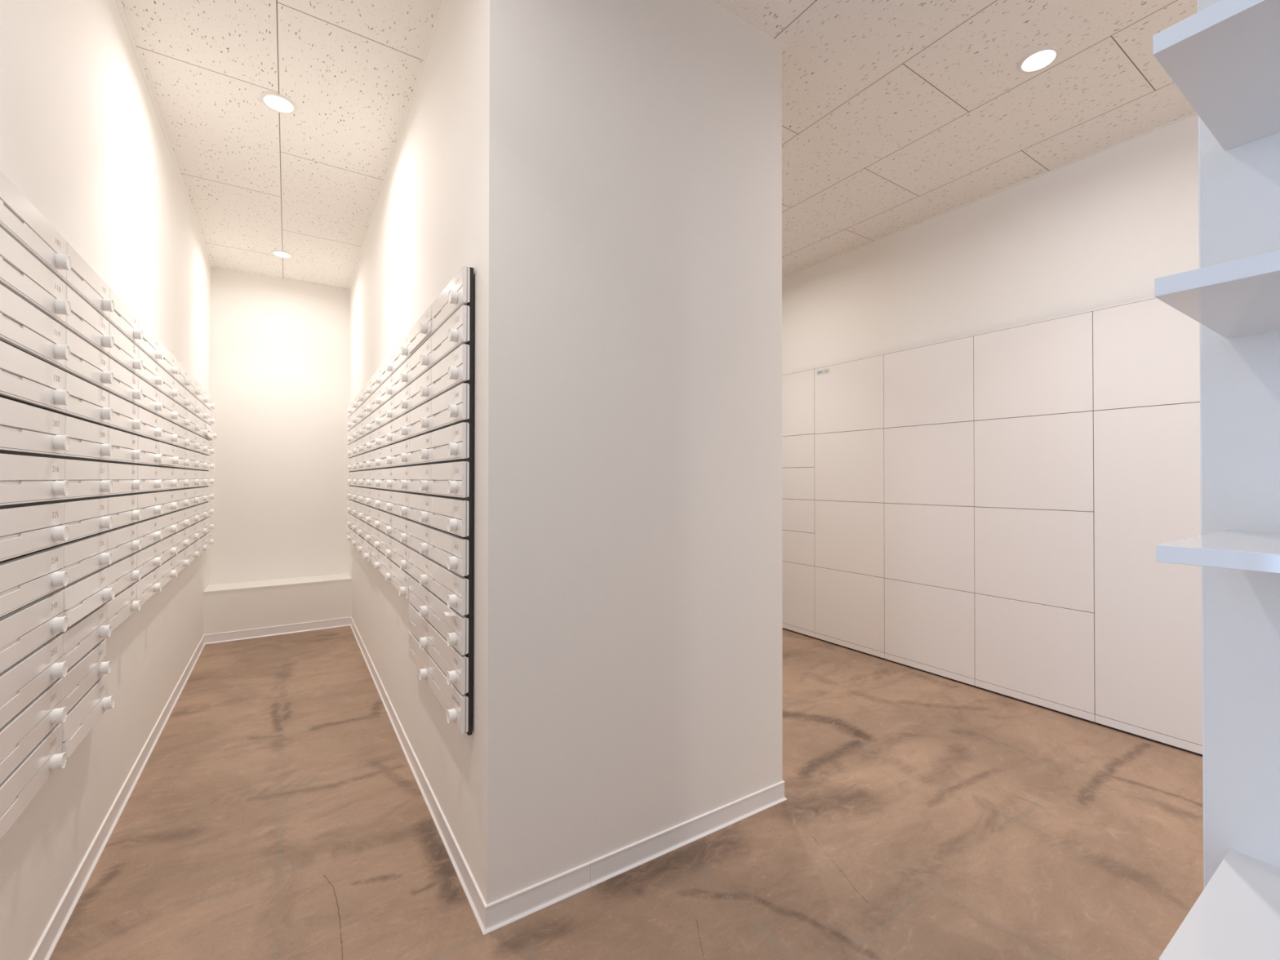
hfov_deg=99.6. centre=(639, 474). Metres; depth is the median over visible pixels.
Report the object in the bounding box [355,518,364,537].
mailbox
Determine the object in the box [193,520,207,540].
mailbox
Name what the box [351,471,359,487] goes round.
mailbox
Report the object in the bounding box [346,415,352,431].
mailbox
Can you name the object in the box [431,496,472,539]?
mailbox
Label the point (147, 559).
mailbox
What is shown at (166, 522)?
mailbox
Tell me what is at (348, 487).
mailbox
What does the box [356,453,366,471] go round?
mailbox
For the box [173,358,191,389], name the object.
mailbox
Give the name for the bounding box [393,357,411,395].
mailbox
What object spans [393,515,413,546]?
mailbox
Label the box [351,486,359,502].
mailbox
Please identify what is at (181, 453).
mailbox
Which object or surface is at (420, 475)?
mailbox
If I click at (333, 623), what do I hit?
baseboard
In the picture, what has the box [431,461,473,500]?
mailbox
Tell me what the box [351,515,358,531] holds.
mailbox
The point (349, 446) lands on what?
mailbox
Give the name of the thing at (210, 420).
mailbox
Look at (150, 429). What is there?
mailbox
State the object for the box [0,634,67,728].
mailbox
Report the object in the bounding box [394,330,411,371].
mailbox
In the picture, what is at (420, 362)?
mailbox
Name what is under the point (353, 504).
mailbox
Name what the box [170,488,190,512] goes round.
mailbox
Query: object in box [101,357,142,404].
mailbox
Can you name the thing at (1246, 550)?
wall shelf
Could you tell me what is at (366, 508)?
mailbox
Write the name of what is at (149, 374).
mailbox
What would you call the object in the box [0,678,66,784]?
mailbox
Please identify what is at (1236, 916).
wall shelf
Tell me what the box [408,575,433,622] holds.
mailbox
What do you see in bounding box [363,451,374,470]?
mailbox
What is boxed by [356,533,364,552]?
mailbox
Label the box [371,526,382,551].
mailbox
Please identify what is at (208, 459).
mailbox
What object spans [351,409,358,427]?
mailbox
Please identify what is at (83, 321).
mailbox
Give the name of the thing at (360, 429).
mailbox
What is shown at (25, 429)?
mailbox
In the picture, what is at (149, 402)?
mailbox
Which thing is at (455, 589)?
mailbox
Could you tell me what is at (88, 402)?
mailbox
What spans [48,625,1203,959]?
floor
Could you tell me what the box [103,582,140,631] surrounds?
mailbox
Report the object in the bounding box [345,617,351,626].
baseboard
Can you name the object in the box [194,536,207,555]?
mailbox
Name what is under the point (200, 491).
mailbox
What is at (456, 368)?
mailbox
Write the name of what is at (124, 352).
mailbox
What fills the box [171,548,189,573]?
mailbox
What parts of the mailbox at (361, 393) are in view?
door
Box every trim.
[114,0,213,267]
[347,0,447,290]
[701,0,786,49]
[782,112,1197,278]
[1197,0,1205,889]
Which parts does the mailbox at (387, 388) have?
door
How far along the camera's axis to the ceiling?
2.13 m
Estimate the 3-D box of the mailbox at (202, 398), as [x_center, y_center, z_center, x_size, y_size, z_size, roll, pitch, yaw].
[-2.586,-0.470,3.184,0.046,0.100,0.357,0,-1,-33]
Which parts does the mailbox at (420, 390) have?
door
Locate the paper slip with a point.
(451, 614)
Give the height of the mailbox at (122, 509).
0.100 m
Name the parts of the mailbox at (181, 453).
door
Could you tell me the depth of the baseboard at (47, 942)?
1.58 m
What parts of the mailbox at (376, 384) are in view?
door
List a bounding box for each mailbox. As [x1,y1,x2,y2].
[0,170,71,281]
[0,226,71,324]
[0,284,71,368]
[0,340,70,412]
[0,397,69,457]
[0,453,69,508]
[0,502,69,562]
[0,546,68,617]
[0,590,67,672]
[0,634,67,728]
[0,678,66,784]
[0,723,66,839]
[53,415,113,462]
[53,458,112,502]
[53,497,112,546]
[53,533,111,586]
[54,372,113,425]
[55,328,113,390]
[55,568,115,627]
[57,604,111,669]
[57,639,111,712]
[60,284,114,355]
[61,674,114,758]
[62,241,114,319]
[99,427,142,464]
[99,462,142,497]
[99,494,141,533]
[99,524,141,565]
[100,392,142,433]
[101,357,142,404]
[101,553,141,595]
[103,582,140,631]
[105,322,142,374]
[106,288,142,345]
[130,406,163,439]
[130,435,162,466]
[130,465,162,494]
[130,492,162,524]
[130,517,162,551]
[131,542,161,577]
[132,377,163,414]
[133,568,161,606]
[135,347,163,389]
[136,319,163,364]
[152,441,179,467]
[152,466,177,492]
[152,512,177,541]
[153,417,178,444]
[153,490,177,517]
[153,534,177,566]
[154,391,178,422]
[154,557,177,587]
[156,366,178,399]
[157,341,178,377]
[168,468,190,490]
[168,509,190,533]
[169,424,190,448]
[169,446,190,469]
[169,528,189,552]
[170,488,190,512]
[171,402,191,428]
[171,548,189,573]
[172,380,191,408]
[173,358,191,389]
[182,410,199,433]
[182,430,199,451]
[182,449,199,470]
[182,469,199,488]
[182,488,199,509]
[182,506,199,527]
[183,524,199,546]
[184,542,199,563]
[186,371,200,397]
[186,391,200,415]
[192,453,208,471]
[192,470,208,488]
[192,487,207,506]
[193,417,208,437]
[193,435,208,453]
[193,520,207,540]
[194,503,207,520]
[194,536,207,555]
[195,382,208,404]
[195,400,208,421]
[201,422,217,440]
[201,439,214,455]
[201,454,214,471]
[201,471,214,487]
[201,486,214,503]
[202,501,214,518]
[202,515,213,534]
[202,531,213,551]
[204,391,214,411]
[204,407,214,426]
[346,400,352,418]
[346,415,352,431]
[346,429,352,444]
[346,443,354,457]
[346,457,354,471]
[346,471,354,486]
[346,485,352,500]
[346,498,354,513]
[346,512,352,528]
[346,525,351,542]
[351,394,358,413]
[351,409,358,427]
[351,425,358,442]
[351,440,359,457]
[351,456,359,471]
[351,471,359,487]
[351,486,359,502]
[351,500,359,516]
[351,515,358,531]
[351,528,357,547]
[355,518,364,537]
[356,419,366,439]
[356,437,366,454]
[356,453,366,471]
[356,471,366,488]
[356,487,364,504]
[356,502,366,520]
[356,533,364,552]
[357,386,364,408]
[357,403,364,423]
[361,538,372,561]
[363,414,373,435]
[363,432,374,453]
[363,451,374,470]
[363,470,374,488]
[363,488,374,507]
[363,505,373,524]
[363,521,373,543]
[364,377,373,401]
[364,395,373,418]
[370,545,382,572]
[371,365,382,393]
[371,386,382,412]
[371,406,384,431]
[371,427,385,450]
[371,448,385,470]
[371,469,384,489]
[371,488,381,509]
[371,507,383,530]
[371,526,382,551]
[380,532,395,560]
[380,553,395,583]
[381,349,395,383]
[381,373,395,404]
[381,397,395,426]
[381,421,397,446]
[381,444,397,468]
[381,467,397,491]
[381,489,395,515]
[381,511,397,537]
[391,563,410,600]
[392,539,412,573]
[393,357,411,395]
[393,384,413,418]
[393,412,414,443]
[393,439,414,467]
[393,466,413,493]
[393,491,413,520]
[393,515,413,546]
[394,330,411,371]
[408,303,433,355]
[408,493,435,528]
[408,520,436,558]
[408,548,434,591]
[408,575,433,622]
[408,603,432,654]
[408,631,431,687]
[409,336,433,382]
[409,368,435,409]
[409,400,436,437]
[409,432,436,466]
[409,464,436,496]
[430,626,472,696]
[430,657,472,735]
[431,266,473,333]
[431,305,473,365]
[431,343,473,397]
[431,382,473,430]
[431,422,473,463]
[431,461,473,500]
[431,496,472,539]
[431,528,472,578]
[431,560,472,617]
[431,593,472,657]
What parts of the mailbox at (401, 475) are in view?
door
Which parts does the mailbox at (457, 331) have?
door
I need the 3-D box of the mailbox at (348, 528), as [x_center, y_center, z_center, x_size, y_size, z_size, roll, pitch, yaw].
[-2.107,0.435,3.920,0.046,0.100,0.357,0,-1,-33]
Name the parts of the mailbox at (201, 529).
door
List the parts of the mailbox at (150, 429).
door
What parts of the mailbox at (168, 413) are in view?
door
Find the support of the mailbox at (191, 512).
attached to the wall at (82, 140)
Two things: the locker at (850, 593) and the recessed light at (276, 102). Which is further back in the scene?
the locker at (850, 593)
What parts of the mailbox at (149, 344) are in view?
door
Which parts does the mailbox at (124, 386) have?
door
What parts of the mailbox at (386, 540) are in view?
door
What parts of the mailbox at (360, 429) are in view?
door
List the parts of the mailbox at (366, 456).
door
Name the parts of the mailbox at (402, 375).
door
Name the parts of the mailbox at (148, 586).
door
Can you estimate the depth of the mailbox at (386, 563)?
2.40 m
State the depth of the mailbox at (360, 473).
3.26 m
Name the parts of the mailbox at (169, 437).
door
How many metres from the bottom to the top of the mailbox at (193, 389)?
0.100 m
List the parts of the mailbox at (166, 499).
door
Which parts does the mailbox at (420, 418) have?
door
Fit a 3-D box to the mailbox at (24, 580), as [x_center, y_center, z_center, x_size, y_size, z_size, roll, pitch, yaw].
[-1.220,0.213,1.081,0.046,0.100,0.357,0,-1,-33]
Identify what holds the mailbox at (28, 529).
attached to the wall at (82, 140)
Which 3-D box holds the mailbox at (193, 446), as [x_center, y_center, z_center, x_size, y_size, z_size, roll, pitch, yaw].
[-2.391,-0.173,2.882,0.046,0.100,0.357,0,-1,-33]
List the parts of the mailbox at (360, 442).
door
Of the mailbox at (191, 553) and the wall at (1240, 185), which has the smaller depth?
the wall at (1240, 185)
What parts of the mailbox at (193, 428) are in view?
door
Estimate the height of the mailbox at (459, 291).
0.100 m
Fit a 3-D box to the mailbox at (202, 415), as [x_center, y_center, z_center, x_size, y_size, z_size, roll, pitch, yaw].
[-2.586,-0.370,3.184,0.046,0.100,0.357,0,-1,-33]
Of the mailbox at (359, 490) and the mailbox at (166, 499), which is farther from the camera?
the mailbox at (359, 490)
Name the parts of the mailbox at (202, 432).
door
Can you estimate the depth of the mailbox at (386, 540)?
2.38 m
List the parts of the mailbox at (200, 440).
door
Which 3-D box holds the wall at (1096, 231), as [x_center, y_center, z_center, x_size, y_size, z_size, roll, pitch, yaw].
[1.697,-0.170,3.076,0.201,2.553,6.700,0,-1,-33]
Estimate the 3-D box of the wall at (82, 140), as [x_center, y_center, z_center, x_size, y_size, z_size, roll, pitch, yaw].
[-1.924,-0.183,1.987,0.150,2.553,4.129,0,-1,-33]
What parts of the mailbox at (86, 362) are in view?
door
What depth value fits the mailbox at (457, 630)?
1.42 m
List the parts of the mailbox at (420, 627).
door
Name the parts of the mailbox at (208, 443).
door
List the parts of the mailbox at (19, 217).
door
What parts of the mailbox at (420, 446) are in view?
door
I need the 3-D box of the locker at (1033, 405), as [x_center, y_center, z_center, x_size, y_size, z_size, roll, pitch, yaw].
[1.876,0.188,2.602,0.020,1.830,0.496,0,-1,-33]
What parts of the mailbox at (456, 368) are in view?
door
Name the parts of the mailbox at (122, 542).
door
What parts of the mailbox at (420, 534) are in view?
door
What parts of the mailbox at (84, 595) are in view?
door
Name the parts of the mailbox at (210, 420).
door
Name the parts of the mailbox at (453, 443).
door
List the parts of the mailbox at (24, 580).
door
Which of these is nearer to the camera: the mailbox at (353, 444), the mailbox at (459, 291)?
the mailbox at (459, 291)
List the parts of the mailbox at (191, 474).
door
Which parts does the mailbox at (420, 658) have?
door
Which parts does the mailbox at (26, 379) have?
door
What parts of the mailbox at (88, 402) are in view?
door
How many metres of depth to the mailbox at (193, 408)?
2.90 m
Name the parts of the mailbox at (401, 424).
door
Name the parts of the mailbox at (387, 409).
door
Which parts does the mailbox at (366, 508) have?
door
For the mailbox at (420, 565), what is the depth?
1.79 m
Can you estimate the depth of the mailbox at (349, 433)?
3.83 m
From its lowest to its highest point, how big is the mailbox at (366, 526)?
0.100 m
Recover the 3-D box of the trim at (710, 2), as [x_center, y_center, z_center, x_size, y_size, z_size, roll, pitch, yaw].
[0.063,-1.458,1.575,1.025,0.004,0.012,0,-1,-32]
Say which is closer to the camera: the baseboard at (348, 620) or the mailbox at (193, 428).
the mailbox at (193, 428)
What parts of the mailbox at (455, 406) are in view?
door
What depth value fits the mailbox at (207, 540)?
3.50 m
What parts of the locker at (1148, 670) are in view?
panel, locker door, foot rail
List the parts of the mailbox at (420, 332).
door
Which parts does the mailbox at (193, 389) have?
door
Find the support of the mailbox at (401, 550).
attached to the wall at (607, 174)
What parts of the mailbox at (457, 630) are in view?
door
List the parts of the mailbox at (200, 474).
door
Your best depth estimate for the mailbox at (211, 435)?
3.49 m
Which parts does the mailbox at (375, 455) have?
door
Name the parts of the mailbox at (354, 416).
door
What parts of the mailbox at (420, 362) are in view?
door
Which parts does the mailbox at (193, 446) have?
door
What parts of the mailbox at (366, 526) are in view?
door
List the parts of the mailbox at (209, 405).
door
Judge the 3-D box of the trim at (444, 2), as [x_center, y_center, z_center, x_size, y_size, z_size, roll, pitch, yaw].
[-1.323,-1.450,2.771,0.012,0.004,3.487,0,-1,-33]
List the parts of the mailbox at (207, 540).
door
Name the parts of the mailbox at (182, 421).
door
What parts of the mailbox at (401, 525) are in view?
door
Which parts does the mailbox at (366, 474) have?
door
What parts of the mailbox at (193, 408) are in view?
door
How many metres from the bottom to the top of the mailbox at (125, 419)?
0.100 m
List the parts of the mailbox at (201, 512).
door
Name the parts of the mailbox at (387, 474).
door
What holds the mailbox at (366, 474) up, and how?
attached to the wall at (607, 174)
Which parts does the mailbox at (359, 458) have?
door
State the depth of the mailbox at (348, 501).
3.85 m
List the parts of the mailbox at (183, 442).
door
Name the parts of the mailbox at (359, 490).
door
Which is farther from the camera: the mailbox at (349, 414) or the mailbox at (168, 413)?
the mailbox at (349, 414)
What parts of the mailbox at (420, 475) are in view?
door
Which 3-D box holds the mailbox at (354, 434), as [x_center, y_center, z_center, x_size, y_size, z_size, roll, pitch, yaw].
[-1.911,-0.266,3.626,0.046,0.100,0.357,0,-1,-33]
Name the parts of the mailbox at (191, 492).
door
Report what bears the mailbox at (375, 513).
attached to the wall at (607, 174)
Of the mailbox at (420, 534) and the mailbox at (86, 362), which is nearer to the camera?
the mailbox at (86, 362)
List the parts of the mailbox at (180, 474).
door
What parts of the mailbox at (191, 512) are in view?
door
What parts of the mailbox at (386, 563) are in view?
door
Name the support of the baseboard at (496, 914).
attached to the wall at (607, 174)
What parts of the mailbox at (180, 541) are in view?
door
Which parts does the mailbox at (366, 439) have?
door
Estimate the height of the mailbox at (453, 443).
0.100 m
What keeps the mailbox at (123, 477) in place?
attached to the wall at (82, 140)
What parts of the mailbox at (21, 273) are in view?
door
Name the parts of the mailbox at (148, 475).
door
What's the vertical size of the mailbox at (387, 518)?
0.100 m
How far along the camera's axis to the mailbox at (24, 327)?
1.07 m
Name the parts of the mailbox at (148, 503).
door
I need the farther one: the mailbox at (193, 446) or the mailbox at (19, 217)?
the mailbox at (193, 446)
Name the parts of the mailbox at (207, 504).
door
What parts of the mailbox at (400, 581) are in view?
door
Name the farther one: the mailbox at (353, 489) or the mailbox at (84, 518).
the mailbox at (353, 489)
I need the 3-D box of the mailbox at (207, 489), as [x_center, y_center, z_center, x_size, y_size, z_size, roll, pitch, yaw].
[-2.781,0.131,3.479,0.046,0.100,0.357,0,-1,-33]
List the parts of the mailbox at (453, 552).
door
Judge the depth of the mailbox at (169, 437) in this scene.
2.29 m
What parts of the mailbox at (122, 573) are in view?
door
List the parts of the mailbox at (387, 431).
door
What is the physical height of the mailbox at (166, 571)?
0.100 m
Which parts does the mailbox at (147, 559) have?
door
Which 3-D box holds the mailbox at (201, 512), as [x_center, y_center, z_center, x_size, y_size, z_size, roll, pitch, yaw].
[-2.586,0.229,3.179,0.046,0.100,0.357,0,-1,-33]
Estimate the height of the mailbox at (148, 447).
0.100 m
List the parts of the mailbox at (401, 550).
door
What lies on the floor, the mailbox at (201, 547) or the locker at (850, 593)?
the locker at (850, 593)
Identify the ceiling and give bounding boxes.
[120,0,1197,289]
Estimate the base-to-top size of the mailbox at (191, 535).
0.100 m
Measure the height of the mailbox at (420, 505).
0.100 m
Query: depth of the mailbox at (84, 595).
1.36 m
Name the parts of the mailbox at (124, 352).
door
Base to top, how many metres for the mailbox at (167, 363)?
0.100 m
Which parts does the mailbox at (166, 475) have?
door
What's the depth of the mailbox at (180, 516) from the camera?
2.59 m
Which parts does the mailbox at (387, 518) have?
door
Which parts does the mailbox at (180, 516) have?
door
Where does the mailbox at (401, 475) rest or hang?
attached to the wall at (607, 174)
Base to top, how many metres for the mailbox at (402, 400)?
0.100 m
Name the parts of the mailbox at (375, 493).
door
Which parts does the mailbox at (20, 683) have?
door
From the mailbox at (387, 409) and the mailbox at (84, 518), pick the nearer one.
the mailbox at (84, 518)
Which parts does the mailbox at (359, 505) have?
door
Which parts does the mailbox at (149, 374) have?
door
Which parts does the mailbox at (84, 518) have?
door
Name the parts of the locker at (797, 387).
panel, locker door, locker door, locker door, locker door, locker door, locker door, foot rail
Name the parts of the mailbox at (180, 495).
door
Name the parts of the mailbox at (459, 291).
door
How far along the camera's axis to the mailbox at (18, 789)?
1.08 m
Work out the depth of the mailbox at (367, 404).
2.98 m
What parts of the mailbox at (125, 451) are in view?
door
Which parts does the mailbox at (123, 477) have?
door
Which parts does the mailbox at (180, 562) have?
door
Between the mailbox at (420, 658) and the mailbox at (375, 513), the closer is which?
the mailbox at (420, 658)
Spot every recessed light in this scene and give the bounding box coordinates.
[260,92,297,114]
[271,249,293,257]
[1017,45,1060,73]
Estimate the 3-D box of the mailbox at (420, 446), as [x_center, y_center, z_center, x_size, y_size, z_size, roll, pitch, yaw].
[-0.740,-0.080,1.827,0.046,0.100,0.357,0,-1,-33]
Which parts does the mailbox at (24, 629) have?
door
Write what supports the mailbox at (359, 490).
attached to the wall at (607, 174)
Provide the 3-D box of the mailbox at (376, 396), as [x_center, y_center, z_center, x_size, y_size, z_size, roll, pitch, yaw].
[-1.325,-0.372,2.728,0.046,0.100,0.357,0,-1,-33]
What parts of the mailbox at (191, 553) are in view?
door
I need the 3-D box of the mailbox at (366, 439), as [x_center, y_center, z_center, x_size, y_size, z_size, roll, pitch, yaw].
[-1.521,-0.171,3.026,0.046,0.100,0.357,0,-1,-33]
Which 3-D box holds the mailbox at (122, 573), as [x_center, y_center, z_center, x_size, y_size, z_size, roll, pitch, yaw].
[-1.611,0.318,1.680,0.046,0.100,0.357,0,-1,-33]
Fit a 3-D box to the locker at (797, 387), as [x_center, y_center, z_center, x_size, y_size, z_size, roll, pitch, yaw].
[1.050,0.197,3.869,0.020,1.830,0.503,0,-1,-33]
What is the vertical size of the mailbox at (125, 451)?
0.100 m
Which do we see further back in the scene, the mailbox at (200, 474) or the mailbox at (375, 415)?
the mailbox at (200, 474)
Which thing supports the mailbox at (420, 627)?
attached to the wall at (607, 174)
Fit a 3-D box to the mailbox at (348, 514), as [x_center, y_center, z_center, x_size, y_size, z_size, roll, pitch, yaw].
[-2.107,0.335,3.921,0.046,0.100,0.357,0,-1,-33]
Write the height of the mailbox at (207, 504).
0.100 m
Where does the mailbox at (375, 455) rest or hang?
attached to the wall at (607, 174)
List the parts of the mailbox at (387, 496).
door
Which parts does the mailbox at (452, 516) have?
door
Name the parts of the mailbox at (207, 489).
door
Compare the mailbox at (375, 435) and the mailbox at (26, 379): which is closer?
the mailbox at (26, 379)
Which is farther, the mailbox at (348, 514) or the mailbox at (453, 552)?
the mailbox at (348, 514)
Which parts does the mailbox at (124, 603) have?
door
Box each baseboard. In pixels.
[28,635,204,959]
[204,617,345,644]
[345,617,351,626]
[350,617,786,934]
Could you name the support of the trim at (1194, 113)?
attached to the wall at (1096, 231)
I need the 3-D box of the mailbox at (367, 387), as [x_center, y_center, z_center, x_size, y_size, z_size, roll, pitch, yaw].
[-1.521,-0.470,3.028,0.046,0.100,0.357,0,-1,-33]
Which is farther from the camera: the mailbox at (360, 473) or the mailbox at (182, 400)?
the mailbox at (360, 473)
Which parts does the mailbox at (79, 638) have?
door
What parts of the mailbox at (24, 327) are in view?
door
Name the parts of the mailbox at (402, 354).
door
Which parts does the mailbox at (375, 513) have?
door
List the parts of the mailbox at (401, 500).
door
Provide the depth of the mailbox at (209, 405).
3.51 m
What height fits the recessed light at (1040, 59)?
0.005 m
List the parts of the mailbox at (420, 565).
door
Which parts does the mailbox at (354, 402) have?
door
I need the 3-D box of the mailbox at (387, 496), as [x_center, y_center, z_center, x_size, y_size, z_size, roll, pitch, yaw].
[-1.131,0.124,2.424,0.046,0.100,0.357,0,-1,-33]
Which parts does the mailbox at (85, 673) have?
door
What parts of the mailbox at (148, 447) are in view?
door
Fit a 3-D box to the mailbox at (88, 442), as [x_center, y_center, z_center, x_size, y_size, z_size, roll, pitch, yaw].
[-1.415,-0.084,1.383,0.046,0.100,0.357,0,-1,-33]
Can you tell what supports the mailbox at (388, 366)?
attached to the wall at (607, 174)
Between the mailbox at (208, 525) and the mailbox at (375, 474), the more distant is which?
the mailbox at (208, 525)
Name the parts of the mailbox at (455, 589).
door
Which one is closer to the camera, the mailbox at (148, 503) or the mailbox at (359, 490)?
the mailbox at (148, 503)
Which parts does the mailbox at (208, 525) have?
door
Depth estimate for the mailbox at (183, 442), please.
2.59 m
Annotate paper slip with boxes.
[444,612,455,616]
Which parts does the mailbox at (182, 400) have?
door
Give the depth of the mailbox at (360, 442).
3.27 m
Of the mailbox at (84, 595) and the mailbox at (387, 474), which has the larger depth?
the mailbox at (387, 474)
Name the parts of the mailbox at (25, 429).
door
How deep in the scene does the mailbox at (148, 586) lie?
1.98 m
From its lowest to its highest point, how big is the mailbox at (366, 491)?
0.100 m
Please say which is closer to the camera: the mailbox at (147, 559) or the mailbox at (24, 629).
the mailbox at (24, 629)
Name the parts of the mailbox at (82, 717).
door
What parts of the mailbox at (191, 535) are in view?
door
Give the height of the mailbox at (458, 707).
0.100 m
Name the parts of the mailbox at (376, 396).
door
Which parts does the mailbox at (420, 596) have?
door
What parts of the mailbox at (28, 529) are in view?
door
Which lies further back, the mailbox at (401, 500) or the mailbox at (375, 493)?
the mailbox at (375, 493)
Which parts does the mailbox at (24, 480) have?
door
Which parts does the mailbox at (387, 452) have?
door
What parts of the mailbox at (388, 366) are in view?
door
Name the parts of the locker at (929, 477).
panel, locker door, locker door, locker door, locker door, foot rail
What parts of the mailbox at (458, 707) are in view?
door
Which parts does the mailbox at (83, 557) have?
door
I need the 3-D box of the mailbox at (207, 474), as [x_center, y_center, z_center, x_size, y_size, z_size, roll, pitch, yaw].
[-2.781,0.031,3.480,0.046,0.100,0.357,0,-1,-33]
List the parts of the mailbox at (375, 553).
door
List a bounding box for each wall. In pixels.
[0,0,211,959]
[203,573,351,635]
[208,266,350,584]
[348,0,782,904]
[782,114,1199,374]
[1200,0,1279,885]
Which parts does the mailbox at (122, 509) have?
door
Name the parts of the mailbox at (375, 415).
door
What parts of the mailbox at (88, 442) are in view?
door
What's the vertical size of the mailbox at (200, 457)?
0.100 m
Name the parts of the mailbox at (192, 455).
door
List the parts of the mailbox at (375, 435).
door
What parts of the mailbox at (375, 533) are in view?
door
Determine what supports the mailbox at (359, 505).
attached to the wall at (607, 174)
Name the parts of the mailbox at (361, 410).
door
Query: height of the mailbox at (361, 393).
0.100 m
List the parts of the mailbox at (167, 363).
door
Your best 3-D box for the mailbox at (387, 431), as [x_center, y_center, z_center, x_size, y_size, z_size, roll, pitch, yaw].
[-1.131,-0.175,2.427,0.046,0.100,0.357,0,-1,-33]
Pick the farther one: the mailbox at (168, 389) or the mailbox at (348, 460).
the mailbox at (348, 460)
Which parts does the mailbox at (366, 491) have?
door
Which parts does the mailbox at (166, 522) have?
door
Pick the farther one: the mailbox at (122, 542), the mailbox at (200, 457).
the mailbox at (200, 457)
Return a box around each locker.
[782,368,816,638]
[814,353,885,659]
[883,334,976,687]
[973,310,1096,723]
[1092,297,1202,755]
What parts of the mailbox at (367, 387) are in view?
door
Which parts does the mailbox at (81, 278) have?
door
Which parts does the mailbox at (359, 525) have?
door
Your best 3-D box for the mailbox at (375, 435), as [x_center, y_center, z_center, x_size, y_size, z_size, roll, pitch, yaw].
[-1.326,-0.173,2.726,0.046,0.100,0.357,0,-1,-33]
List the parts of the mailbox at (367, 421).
door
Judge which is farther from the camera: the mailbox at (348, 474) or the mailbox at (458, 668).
the mailbox at (348, 474)
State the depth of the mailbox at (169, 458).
2.28 m
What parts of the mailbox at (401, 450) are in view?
door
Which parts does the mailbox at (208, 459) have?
door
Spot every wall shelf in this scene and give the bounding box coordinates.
[1152,0,1279,151]
[1154,249,1279,337]
[1155,529,1279,573]
[1158,848,1279,959]
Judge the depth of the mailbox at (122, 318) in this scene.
1.68 m
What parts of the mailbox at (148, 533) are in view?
door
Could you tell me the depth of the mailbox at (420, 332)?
1.79 m
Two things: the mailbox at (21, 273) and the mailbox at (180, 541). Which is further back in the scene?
the mailbox at (180, 541)
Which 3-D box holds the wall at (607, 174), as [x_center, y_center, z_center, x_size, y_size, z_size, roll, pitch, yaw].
[-0.953,-0.173,3.124,1.012,2.553,3.726,0,-1,-33]
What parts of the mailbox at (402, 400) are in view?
door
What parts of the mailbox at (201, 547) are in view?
door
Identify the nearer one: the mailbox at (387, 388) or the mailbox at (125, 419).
the mailbox at (125, 419)
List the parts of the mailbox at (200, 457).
door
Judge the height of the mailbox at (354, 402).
0.100 m
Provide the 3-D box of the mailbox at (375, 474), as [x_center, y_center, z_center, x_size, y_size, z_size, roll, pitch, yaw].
[-1.326,0.027,2.725,0.046,0.100,0.357,0,-1,-33]
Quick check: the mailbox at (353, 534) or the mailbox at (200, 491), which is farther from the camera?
the mailbox at (353, 534)
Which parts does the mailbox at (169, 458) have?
door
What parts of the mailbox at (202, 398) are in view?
door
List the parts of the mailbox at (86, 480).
door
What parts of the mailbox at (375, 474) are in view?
door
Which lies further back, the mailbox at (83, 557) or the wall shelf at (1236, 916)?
the mailbox at (83, 557)
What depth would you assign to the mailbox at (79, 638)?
1.37 m
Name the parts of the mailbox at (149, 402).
door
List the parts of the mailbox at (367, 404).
door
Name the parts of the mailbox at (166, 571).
door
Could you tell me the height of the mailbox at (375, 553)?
0.100 m
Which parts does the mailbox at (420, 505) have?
door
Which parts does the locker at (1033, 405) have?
panel, locker door, locker door, locker door, locker door, foot rail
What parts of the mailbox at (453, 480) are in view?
door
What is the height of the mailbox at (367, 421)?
0.100 m
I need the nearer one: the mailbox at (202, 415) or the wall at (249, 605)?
the mailbox at (202, 415)
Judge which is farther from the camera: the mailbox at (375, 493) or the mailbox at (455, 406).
the mailbox at (375, 493)
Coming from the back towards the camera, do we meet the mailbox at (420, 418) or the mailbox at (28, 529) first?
the mailbox at (420, 418)
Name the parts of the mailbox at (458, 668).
door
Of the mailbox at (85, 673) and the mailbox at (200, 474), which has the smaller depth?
the mailbox at (85, 673)
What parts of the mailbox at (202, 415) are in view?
door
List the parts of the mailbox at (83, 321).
door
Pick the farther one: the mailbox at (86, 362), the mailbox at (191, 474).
the mailbox at (191, 474)
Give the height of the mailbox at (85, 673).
0.100 m
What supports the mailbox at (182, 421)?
attached to the wall at (82, 140)
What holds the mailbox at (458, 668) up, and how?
attached to the wall at (607, 174)
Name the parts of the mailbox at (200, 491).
door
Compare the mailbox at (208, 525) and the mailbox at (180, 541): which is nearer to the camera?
the mailbox at (180, 541)
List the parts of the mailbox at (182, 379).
door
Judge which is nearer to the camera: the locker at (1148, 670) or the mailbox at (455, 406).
the mailbox at (455, 406)
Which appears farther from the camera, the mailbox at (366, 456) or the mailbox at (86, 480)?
the mailbox at (366, 456)
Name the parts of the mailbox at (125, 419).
door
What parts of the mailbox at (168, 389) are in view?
door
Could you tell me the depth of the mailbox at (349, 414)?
3.85 m
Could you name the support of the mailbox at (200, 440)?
attached to the wall at (82, 140)
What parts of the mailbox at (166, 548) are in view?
door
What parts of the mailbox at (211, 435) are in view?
door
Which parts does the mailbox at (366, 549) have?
door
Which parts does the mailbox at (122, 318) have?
door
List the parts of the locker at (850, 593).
panel, locker door, locker door, locker door, locker door, foot rail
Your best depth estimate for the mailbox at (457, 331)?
1.43 m
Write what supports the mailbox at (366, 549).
attached to the wall at (607, 174)

